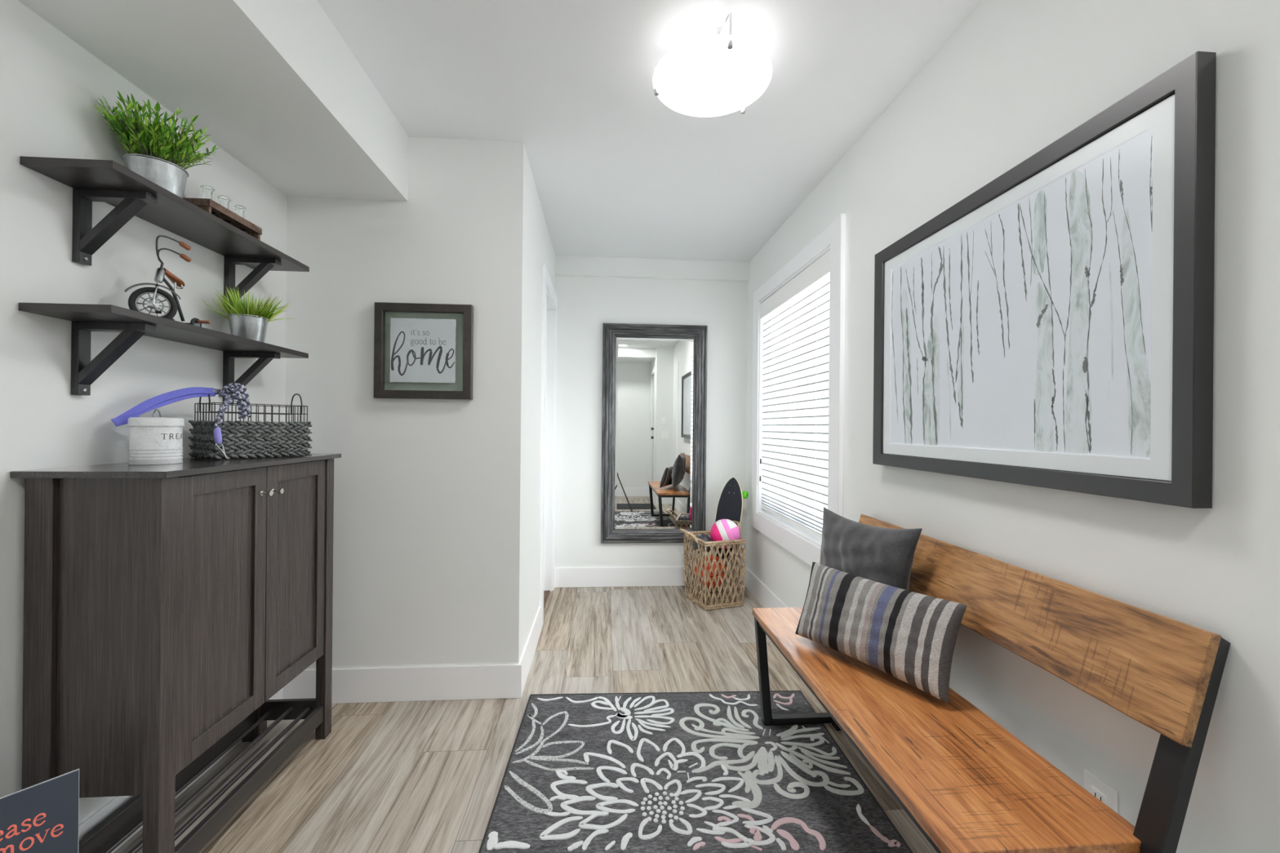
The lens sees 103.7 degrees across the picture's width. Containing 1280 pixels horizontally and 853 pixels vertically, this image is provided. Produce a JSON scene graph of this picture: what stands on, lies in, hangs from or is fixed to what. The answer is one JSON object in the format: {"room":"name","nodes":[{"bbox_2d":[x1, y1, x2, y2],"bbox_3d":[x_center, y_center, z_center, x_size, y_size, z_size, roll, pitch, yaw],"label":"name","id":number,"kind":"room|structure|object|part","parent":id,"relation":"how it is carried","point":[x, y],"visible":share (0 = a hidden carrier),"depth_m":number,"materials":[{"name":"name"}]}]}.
{"room":"entryway","nodes":[
{"label":"entryway","id":0,"kind":"room"},
{"bbox_2d":[0,0,287,824],"bbox_3d":[-1.448,-0.042,0.466,0.120,2.437,3.582,1,0,-4],"label":"wall","id":1,"kind":"structure","parent":0,"point":[51,85],"depth_m":1.27,"materials":[{"name":"paint"}]},
{"bbox_2d":[18,302,308,403],"bbox_3d":[-1.366,-0.183,1.561,0.200,0.206,0.790,1,0,-4],"label":"wall shelf","id":2,"kind":"object","parent":1,"relation":"attached to","point":[132,325],"visible":0.84,"depth_m":1.29,"materials":[{"name":"brown wood"}]},
{"bbox_2d":[124,235,210,327],"bbox_3d":[-1.343,-0.409,1.434,0.116,0.244,0.164,1,0,-4],"label":"tricycle","id":3,"kind":"object","parent":2,"relation":"on","point":[153,304],"visible":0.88,"depth_m":1.41,"materials":[{"name":"metal"}]},
{"bbox_3d":[-1.350,-0.430,1.451,0.034,0.040,0.056,1,0,-4],"label":"seat","id":4,"kind":"part","parent":3,"relation":"part of","materials":[{"name":"brown leather"}]},
{"bbox_3d":[-1.351,-0.407,1.466,0.022,0.024,0.021,1,0,-4],"label":"seat post","id":5,"kind":"part","parent":3,"relation":"part of","materials":[{"name":"silver metal"}]},
{"bbox_3d":[-1.306,-0.313,1.505,0.028,0.007,0.016,1,0,-25],"label":"step plate","id":6,"kind":"part","parent":3,"relation":"part of","materials":[{"name":"brown leather"}]},
{"bbox_2d":[203,286,290,342],"bbox_3d":[-1.362,-0.384,1.774,0.232,0.196,0.298,1,0,-4],"label":"grass plant","id":7,"kind":"object","parent":2,"relation":"on","point":[247,321],"visible":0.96,"depth_m":1.74,"materials":[{"name":"plant"}]},
{"bbox_3d":[-1.381,-0.336,1.772,0.117,0.099,0.117,1,0,-4],"label":"pot","id":8,"kind":"part","parent":7,"relation":"part of","materials":[{"name":"silver metal"}]},
{"bbox_2d":[19,155,309,302],"bbox_3d":[-1.363,-0.521,1.561,0.200,0.206,0.790,1,0,-4],"label":"wall shelf","id":9,"kind":"object","parent":1,"relation":"attached to","point":[131,194],"visible":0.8,"depth_m":1.30,"materials":[{"name":"brown wood"}]},
{"bbox_2d":[93,90,218,198],"bbox_3d":[-1.338,-0.765,1.416,0.218,0.282,0.304,1,0,-4],"label":"potted plant","id":10,"kind":"object","parent":9,"relation":"on","point":[166,171],"visible":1,"depth_m":1.37,"materials":[{"name":"green plant"}]},
{"bbox_3d":[-1.363,-0.679,1.416,0.135,0.109,0.135,1,0,-4],"label":"pot","id":11,"kind":"part","parent":10,"relation":"part of","materials":[{"name":"silver metal"}]},
{"bbox_2d":[182,197,262,239],"bbox_3d":[-1.396,-0.669,1.687,0.086,0.088,0.240,1,0,-4],"label":"tray","id":12,"kind":"object","parent":9,"relation":"on","point":[208,205],"visible":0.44,"depth_m":1.65,"materials":[{"name":"brown wood"}]},
{"bbox_2d":[200,184,217,217],"bbox_3d":[-1.391,-0.703,1.614,0.053,0.132,0.053,1,0,-4],"label":"glass bottle","id":13,"kind":"object","parent":12,"relation":"in","point":[207,190],"visible":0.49,"depth_m":1.60,"materials":[{"name":"white"}]},
{"bbox_2d":[217,195,234,226],"bbox_3d":[-1.396,-0.703,1.686,0.053,0.132,0.053,1,0,-4],"label":"glass bottle","id":14,"kind":"object","parent":12,"relation":"in","point":[224,201],"visible":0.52,"depth_m":1.68,"materials":[{"name":"white"}]},
{"bbox_2d":[232,204,248,234],"bbox_3d":[-1.401,-0.703,1.758,0.053,0.132,0.053,1,0,-4],"label":"glass bottle","id":15,"kind":"object","parent":12,"relation":"in","point":[239,210],"visible":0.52,"depth_m":1.75,"materials":[{"name":"white"}]},
{"bbox_2d":[78,688,283,852],"bbox_3d":[-1.391,1.106,0.463,0.015,0.142,3.327,1,0,-4],"label":"baseboard","id":16,"kind":"structure","parent":1,"relation":"attached to","point":[86,827],"depth_m":1.39,"materials":[{"name":"paint"}]},
{"bbox_2d":[17,0,408,201],"bbox_3d":[-1.129,-1.117,0.489,0.498,0.280,3.342,1,0,-4],"label":"ceiling","id":17,"kind":"structure","parent":0,"point":[274,85],"depth_m":1.48,"materials":[{"name":"paint"}]},
{"bbox_2d":[284,136,527,669],"bbox_3d":[-1.022,-0.037,2.233,0.990,2.437,0.120,1,0,-4],"label":"wall","id":18,"kind":"structure","parent":0,"point":[428,523],"depth_m":2.18,"materials":[{"name":"paint"}]},
{"bbox_2d":[282,664,521,703],"bbox_3d":[-1.020,1.111,2.165,1.004,0.142,0.015,1,0,-4],"label":"baseboard","id":19,"kind":"structure","parent":18,"relation":"attached to","point":[393,684],"depth_m":2.16,"materials":[{"name":"paint"}]},
{"bbox_2d":[373,302,473,399],"bbox_3d":[-0.928,-0.322,2.161,0.404,0.406,0.036,1,0,-4],"label":"framed sign","id":20,"kind":"object","parent":18,"relation":"attached to","point":[422,351],"visible":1,"depth_m":2.16,"materials":[{"name":"brown wood"}]},
{"bbox_2d":[114,585,937,852],"bbox_3d":[-0.230,1.239,1.312,2.697,0.100,5.091,1,0,-4],"label":"floor","id":21,"kind":"structure","parent":0,"point":[425,776],"depth_m":1.89,"materials":[{"name":"beige laminate"}]},
{"bbox_2d":[0,768,79,852],"bbox_3d":[-1.343,0.964,1.020,0.095,0.428,0.262,1,0,35],"label":"card sign","id":22,"kind":"object","parent":21,"relation":"on","point":[43,817],"visible":1,"depth_m":1.06,"materials":[{"name":"grey paper"}]},
{"bbox_2d":[9,453,341,852],"bbox_3d":[-1.303,0.641,1.551,0.339,1.075,0.789,1,0,-4],"label":"cabinet","id":23,"kind":"object","parent":21,"relation":"on","point":[166,606],"visible":0.98,"depth_m":1.23,"materials":[{"name":"brown wood"}]},
{"bbox_3d":[-1.399,0.648,1.186,0.060,1.059,0.047,1,0,-4],"label":"leg","id":24,"kind":"part","parent":23,"relation":"part of","materials":[{"name":"black wood"}]},
{"bbox_3d":[-1.266,0.497,1.190,0.202,0.754,0.012,1,0,-4],"label":"panel","id":25,"kind":"part","parent":23,"relation":"part of","materials":[{"name":"black wood"}]},
{"bbox_2d":[127,408,184,465],"bbox_3d":[-1.344,0.027,1.397,0.115,0.152,0.115,1,0,-4],"label":"tin","id":26,"kind":"object","parent":23,"relation":"on","point":[153,440],"visible":1,"depth_m":1.36,"materials":[{"name":"metal"}]},
{"bbox_3d":[-1.344,-0.013,1.397,0.115,0.024,0.115,1,0,-4],"label":"lid","id":27,"kind":"part","parent":26,"relation":"part of","materials":[{"name":"metal"}]},
{"bbox_3d":[-1.344,-0.036,1.397,0.004,0.025,0.060,1,0,-30],"label":"lid handle","id":28,"kind":"part","parent":26,"relation":"part of","materials":[{"name":"metal"}]},
{"bbox_3d":[-1.150,0.650,1.204,0.035,1.059,0.047,1,0,-4],"label":"leg","id":29,"kind":"part","parent":23,"relation":"part of","materials":[{"name":"black wood"}]},
{"bbox_3d":[-1.423,1.075,1.542,0.018,0.065,0.667,1,0,-4],"label":"rail","id":30,"kind":"part","parent":23,"relation":"part of","materials":[{"name":"black wood"}]},
{"bbox_3d":[-1.160,0.491,1.395,0.019,0.733,0.329,1,0,-4],"label":"door","id":31,"kind":"part","parent":23,"relation":"part of","materials":[{"name":"black wood"}]},
{"bbox_3d":[-1.164,0.492,1.395,0.010,0.631,0.229,1,0,-4],"label":"inset panel","id":32,"kind":"part","parent":23,"relation":"part of","materials":[{"name":"black wood"}]},
{"bbox_3d":[-1.178,1.081,1.560,0.018,0.058,0.667,1,0,-4],"label":"rail","id":33,"kind":"part","parent":23,"relation":"part of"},
{"bbox_2d":[188,393,312,459],"bbox_3d":[-1.301,-0.008,1.691,0.182,0.222,0.295,1,0,31],"label":"wire basket","id":34,"kind":"object","parent":23,"relation":"on","point":[294,438],"visible":0.98,"depth_m":1.63,"materials":[{"name":"black wicker"}]},
{"bbox_2d":[111,382,250,459],"bbox_3d":[-1.344,-0.020,1.480,0.101,0.241,0.308,1,0,25],"label":"leash","id":35,"kind":"object","parent":34,"relation":"hanging from","point":[171,397],"visible":1,"depth_m":1.52,"materials":[{"name":"fabric"}]},
{"bbox_3d":[-1.368,-0.083,1.579,0.078,0.072,0.004,1,0,31],"label":"handle","id":36,"kind":"part","parent":34,"relation":"part of","materials":[{"name":"black metal"}]},
{"bbox_3d":[-1.234,-0.082,1.804,0.078,0.072,0.004,1,0,31],"label":"handle","id":37,"kind":"part","parent":34,"relation":"part of","materials":[{"name":"black metal"}]},
{"bbox_3d":[-1.451,0.648,1.898,0.060,1.059,0.047,1,0,-4],"label":"leg","id":38,"kind":"part","parent":23,"relation":"part of","materials":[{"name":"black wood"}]},
{"bbox_3d":[-1.143,0.204,1.537,0.030,0.019,0.019,1,0,-4],"label":"knob","id":39,"kind":"part","parent":23,"relation":"part of","materials":[{"name":"metal"}]},
{"bbox_3d":[-1.147,0.204,1.589,0.030,0.019,0.019,1,0,-4],"label":"knob","id":40,"kind":"part","parent":23,"relation":"part of","materials":[{"name":"metal"}]},
{"bbox_3d":[-1.325,1.074,1.908,0.202,0.070,0.018,1,0,-4],"label":"rail","id":41,"kind":"part","parent":23,"relation":"part of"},
{"bbox_3d":[-1.184,0.491,1.726,0.019,0.733,0.329,1,0,-4],"label":"door","id":42,"kind":"part","parent":23,"relation":"part of","materials":[{"name":"black wood"}]},
{"bbox_3d":[-1.188,0.492,1.726,0.010,0.631,0.229,1,0,-4],"label":"inset panel","id":43,"kind":"part","parent":23,"relation":"part of","materials":[{"name":"black wood"}]},
{"bbox_3d":[-1.202,0.650,1.917,0.035,1.059,0.047,1,0,-4],"label":"leg","id":44,"kind":"part","parent":23,"relation":"part of","materials":[{"name":"black wood"}]},
{"bbox_2d":[478,690,912,852],"bbox_3d":[0.159,1.186,1.366,1.261,0.012,1.783,1,0,-4],"label":"area rug","id":45,"kind":"object","parent":21,"relation":"on","point":[646,772],"visible":1,"depth_m":1.67,"materials":[{"name":"grey fabric"}]},
{"bbox_2d":[679,520,746,610],"bbox_3d":[0.475,0.928,3.435,0.428,0.540,0.341,1,0,-19],"label":"wicker basket","id":46,"kind":"object","parent":21,"relation":"on","point":[705,596],"visible":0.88,"depth_m":3.33,"materials":[{"name":"beige wicker"}]},
{"bbox_3d":[0.324,0.735,3.381,0.102,0.091,0.158,1,0,-19],"label":"handle","id":47,"kind":"part","parent":46,"relation":"part of","materials":[{"name":"wicker"}]},
{"bbox_2d":[692,533,711,553],"bbox_3d":[0.423,0.798,3.412,0.136,0.136,0.135,1,0,-4],"label":"ball","id":48,"kind":"object","parent":46,"relation":"in","point":[704,537],"visible":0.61,"depth_m":3.37,"materials":[{"name":"plastic"}]},
{"bbox_2d":[694,554,726,588],"bbox_3d":[0.482,0.992,3.435,0.224,0.224,0.224,1,0,-4],"label":"basketball","id":49,"kind":"object","parent":46,"relation":"in","point":[722,574],"visible":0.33,"depth_m":3.35,"materials":[{"name":"rubber"}]},
{"bbox_2d":[710,519,740,549],"bbox_3d":[0.580,0.732,3.422,0.200,0.200,0.200,1,0,-4],"label":"volleyball","id":50,"kind":"object","parent":46,"relation":"in","point":[722,529],"visible":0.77,"depth_m":3.35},
{"bbox_2d":[714,477,748,559],"bbox_3d":[0.644,0.646,3.593,0.200,0.560,0.218,1,0,37],"label":"skateboard","id":51,"kind":"object","parent":46,"relation":"in","point":[730,504],"visible":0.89,"depth_m":3.59,"materials":[{"name":"black wood"}]},
{"bbox_3d":[0.661,0.721,3.500,0.038,0.122,0.158,1,0,-19],"label":"handle","id":52,"kind":"part","parent":46,"relation":"part of","materials":[{"name":"wicker"}]},
{"bbox_2d":[751,514,1231,852],"bbox_3d":[0.733,0.775,1.444,0.481,0.846,1.199,1,0,-4],"label":"bench","id":53,"kind":"object","parent":21,"relation":"on","point":[967,784],"visible":0.79,"depth_m":1.05,"materials":[{"name":"brown wood"}]},
{"bbox_3d":[0.493,0.972,2.010,0.070,0.430,0.034,1,0,-4],"label":"leg","id":54,"kind":"part","parent":53,"relation":"part of","materials":[{"name":"black metal"}]},
{"bbox_3d":[0.648,1.176,2.021,0.245,0.026,0.034,1,0,-4],"label":"floor rail","id":55,"kind":"part","parent":53,"relation":"part of","materials":[{"name":"black metal"}]},
{"bbox_3d":[0.521,0.772,1.454,0.023,0.029,1.078,1,0,-4],"label":"rail","id":56,"kind":"part","parent":53,"relation":"part of","materials":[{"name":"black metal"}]},
{"bbox_2d":[819,506,922,590],"bbox_3d":[0.757,0.511,1.732,0.158,0.396,0.443,1,0,-21],"label":"throw cushion","id":57,"kind":"object","parent":53,"relation":"on","point":[882,555],"visible":0.51,"depth_m":1.65,"materials":[{"name":"grey fabric"}]},
{"bbox_2d":[795,561,967,703],"bbox_3d":[0.701,0.594,1.531,0.133,0.240,0.511,1,0,-32],"label":"lumbar cushion","id":58,"kind":"object","parent":53,"relation":"on","point":[910,637],"visible":1,"depth_m":1.45,"materials":[{"name":"fabric"}]},
{"bbox_3d":[0.681,0.745,1.456,0.379,0.027,1.166,1,0,-4],"label":"seat","id":59,"kind":"part","parent":53,"relation":"part of","materials":[{"name":"brown wood"}]},
{"bbox_3d":[0.919,0.452,1.449,0.077,0.196,1.182,1,0,-4],"label":"backrest","id":60,"kind":"part","parent":53,"relation":"part of","materials":[{"name":"brown wood"}]},
{"bbox_2d":[523,157,555,649],"bbox_3d":[-0.643,-0.033,3.017,0.120,2.437,1.389,1,0,-4],"label":"wall","id":61,"kind":"structure","parent":0,"point":[540,249],"depth_m":2.60,"materials":[{"name":"paint"}]},
{"bbox_2d":[518,606,541,694],"bbox_3d":[-0.553,1.115,2.562,0.015,0.142,0.708,1,0,-4],"label":"baseboard","id":62,"kind":"structure","parent":61,"relation":"attached to","point":[528,653],"depth_m":2.50,"materials":[{"name":"paint"}]},
{"bbox_2d":[538,263,557,630],"bbox_3d":[-0.658,0.119,3.309,0.136,2.134,0.798,1,0,-4],"label":"door","id":63,"kind":"structure","parent":61,"relation":"in","point":[549,300],"depth_m":3.61,"materials":[{"name":"paint"}]},
{"bbox_2d":[316,0,982,262],"bbox_3d":[-0.206,-1.298,1.314,2.697,0.100,5.091,1,0,-4],"label":"ceiling","id":64,"kind":"structure","parent":0,"point":[617,171],"depth_m":1.89,"materials":[{"name":"paint"}]},
{"bbox_2d":[652,12,772,117],"bbox_3d":[0.235,-1.166,1.652,0.388,0.155,0.388,1,0,-4],"label":"ceiling lamp","id":65,"kind":"object","parent":64,"relation":"attached to","point":[717,72],"visible":1,"depth_m":1.58,"materials":[{"name":"white glass"}]},
{"bbox_3d":[0.056,-1.123,1.683,0.017,0.020,0.017,1,0,-4],"label":"knob","id":66,"kind":"part","parent":65,"relation":"part of","materials":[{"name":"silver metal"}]},
{"bbox_3d":[0.255,-1.175,1.530,0.008,0.105,0.126,1,0,-9],"label":"support rod","id":67,"kind":"part","parent":65,"relation":"part of","materials":[{"name":"silver metal"}]},
{"bbox_3d":[0.264,-1.121,1.472,0.017,0.020,0.017,1,0,-4],"label":"knob","id":68,"kind":"part","parent":65,"relation":"part of","materials":[{"name":"silver metal"}]},
{"bbox_3d":[0.365,-1.119,1.778,0.017,0.020,0.017,1,0,-4],"label":"knob","id":69,"kind":"part","parent":65,"relation":"part of","materials":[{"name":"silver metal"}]},
{"bbox_2d":[555,275,747,568],"bbox_3d":[0.083,-0.025,3.827,1.688,2.437,0.120,1,0,-4],"label":"wall","id":70,"kind":"structure","parent":0,"point":[584,304],"depth_m":3.75,"materials":[{"name":"paint"}]},
{"bbox_2d":[554,565,743,587],"bbox_3d":[0.070,1.122,3.759,1.432,0.142,0.015,1,0,-4],"label":"baseboard","id":71,"kind":"structure","parent":70,"relation":"attached to","point":[565,577],"depth_m":3.74,"materials":[{"name":"paint"}]},
{"bbox_2d":[555,255,749,281],"bbox_3d":[0.100,-1.175,3.743,1.448,0.137,0.050,1,0,-4],"label":"trim","id":72,"kind":"structure","parent":70,"relation":"attached to","point":[565,265],"depth_m":3.72,"materials":[{"name":"paint"}]},
{"bbox_2d":[600,323,707,543],"bbox_3d":[0.108,0.053,3.748,0.782,1.628,0.040,1,0,-4],"label":"wall mirror","id":73,"kind":"object","parent":70,"relation":"attached to","point":[654,421],"visible":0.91,"depth_m":3.75,"materials":[{"name":"clear glass"}]},
{"bbox_2d":[745,0,1279,852],"bbox_3d":[1.051,-0.018,1.346,0.120,2.437,4.971,1,0,-4],"label":"wall","id":74,"kind":"structure","parent":0,"point":[1015,77],"depth_m":1.10,"materials":[{"name":"paint"}]},
{"bbox_2d":[744,566,786,608],"bbox_3d":[0.937,1.129,1.829,0.015,0.142,3.991,1,0,-4],"label":"baseboard","id":75,"kind":"structure","parent":74,"relation":"attached to","point":[766,597],"depth_m":3.39,"materials":[{"name":"paint"}]},
{"bbox_2d":[751,213,845,565],"bbox_3d":[0.923,-0.123,2.947,0.144,1.680,1.346,1,0,-4],"label":"window","id":76,"kind":"structure","parent":74,"relation":"in","point":[803,544],"depth_m":2.78,"materials":[{"name":"paint"}]},
{"bbox_2d":[759,249,830,539],"bbox_3d":[0.902,-0.143,2.947,0.078,1.418,1.082,1,0,-4],"label":"window blind","id":77,"kind":"object","parent":76,"relation":"attached to","point":[806,514],"visible":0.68,"depth_m":2.87,"materials":[{"name":"white plastic"}]},
{"bbox_3d":[0.832,-0.205,3.448,0.002,1.090,0.007,1,0,-4],"label":"lift cord","id":78,"kind":"part","parent":77,"relation":"part of","materials":[{"name":"white fabric"}]},
{"bbox_3d":[0.885,-0.120,3.294,0.057,1.360,0.002,1,0,-4],"label":"ladder cord","id":79,"kind":"part","parent":77,"relation":"part of","materials":[{"name":"white fabric"}]},
{"bbox_3d":[0.904,0.556,2.947,0.052,0.021,1.070,1,0,-4],"label":"rail","id":80,"kind":"part","parent":77,"relation":"part of","materials":[{"name":"white plastic"}]},
{"bbox_3d":[0.911,-0.120,2.945,0.057,1.360,0.002,1,0,-4],"label":"ladder cord","id":81,"kind":"part","parent":77,"relation":"part of","materials":[{"name":"white fabric"}]},
{"bbox_3d":[0.936,-0.120,2.596,0.057,1.360,0.002,1,0,-4],"label":"ladder cord","id":82,"kind":"part","parent":77,"relation":"part of","materials":[{"name":"white fabric"}]},
{"bbox_3d":[0.972,-0.136,2.952,0.040,1.442,1.086,1,0,-4],"label":"frame","id":83,"kind":"part","parent":76,"relation":"part of","materials":[{"name":"white plastic"}]},
{"bbox_2d":[872,51,1216,508],"bbox_3d":[0.965,-0.260,1.421,0.040,0.812,1.060,1,0,-4],"label":"framed print","id":84,"kind":"object","parent":74,"relation":"attached to","point":[1051,326],"visible":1,"depth_m":1.13,"materials":[{"name":"paper"}]},
{"bbox_2d":[1083,768,1118,813],"bbox_3d":[0.998,0.825,1.090,0.008,0.118,0.072,1,0,-4],"label":"wall socket","id":85,"kind":"object","parent":74,"relation":"attached to","point":[1107,794],"visible":0.35,"depth_m":1.08,"materials":[{"name":"white plastic"}]},
{"bbox_2d":[1091,786,1106,804],"bbox_3d":[0.995,0.805,1.090,0.003,0.027,0.032,1,0,-4],"label":"outlet","id":86,"kind":"object","parent":85,"relation":"attached to","point":[1099,792],"depth_m":1.09,"materials":[{"name":"white plastic"}]},
{"label":"outside","id":87,"kind":"structure","parent":0,"visible":0},
{"bbox_2d":[778,480,827,506],"bbox_3d":[7.900,1.591,3.589,13.860,0.050,22.000,1,0,-4],"label":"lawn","id":88,"kind":"structure","parent":87,"point":[797,480],"depth_m":12.59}
]}

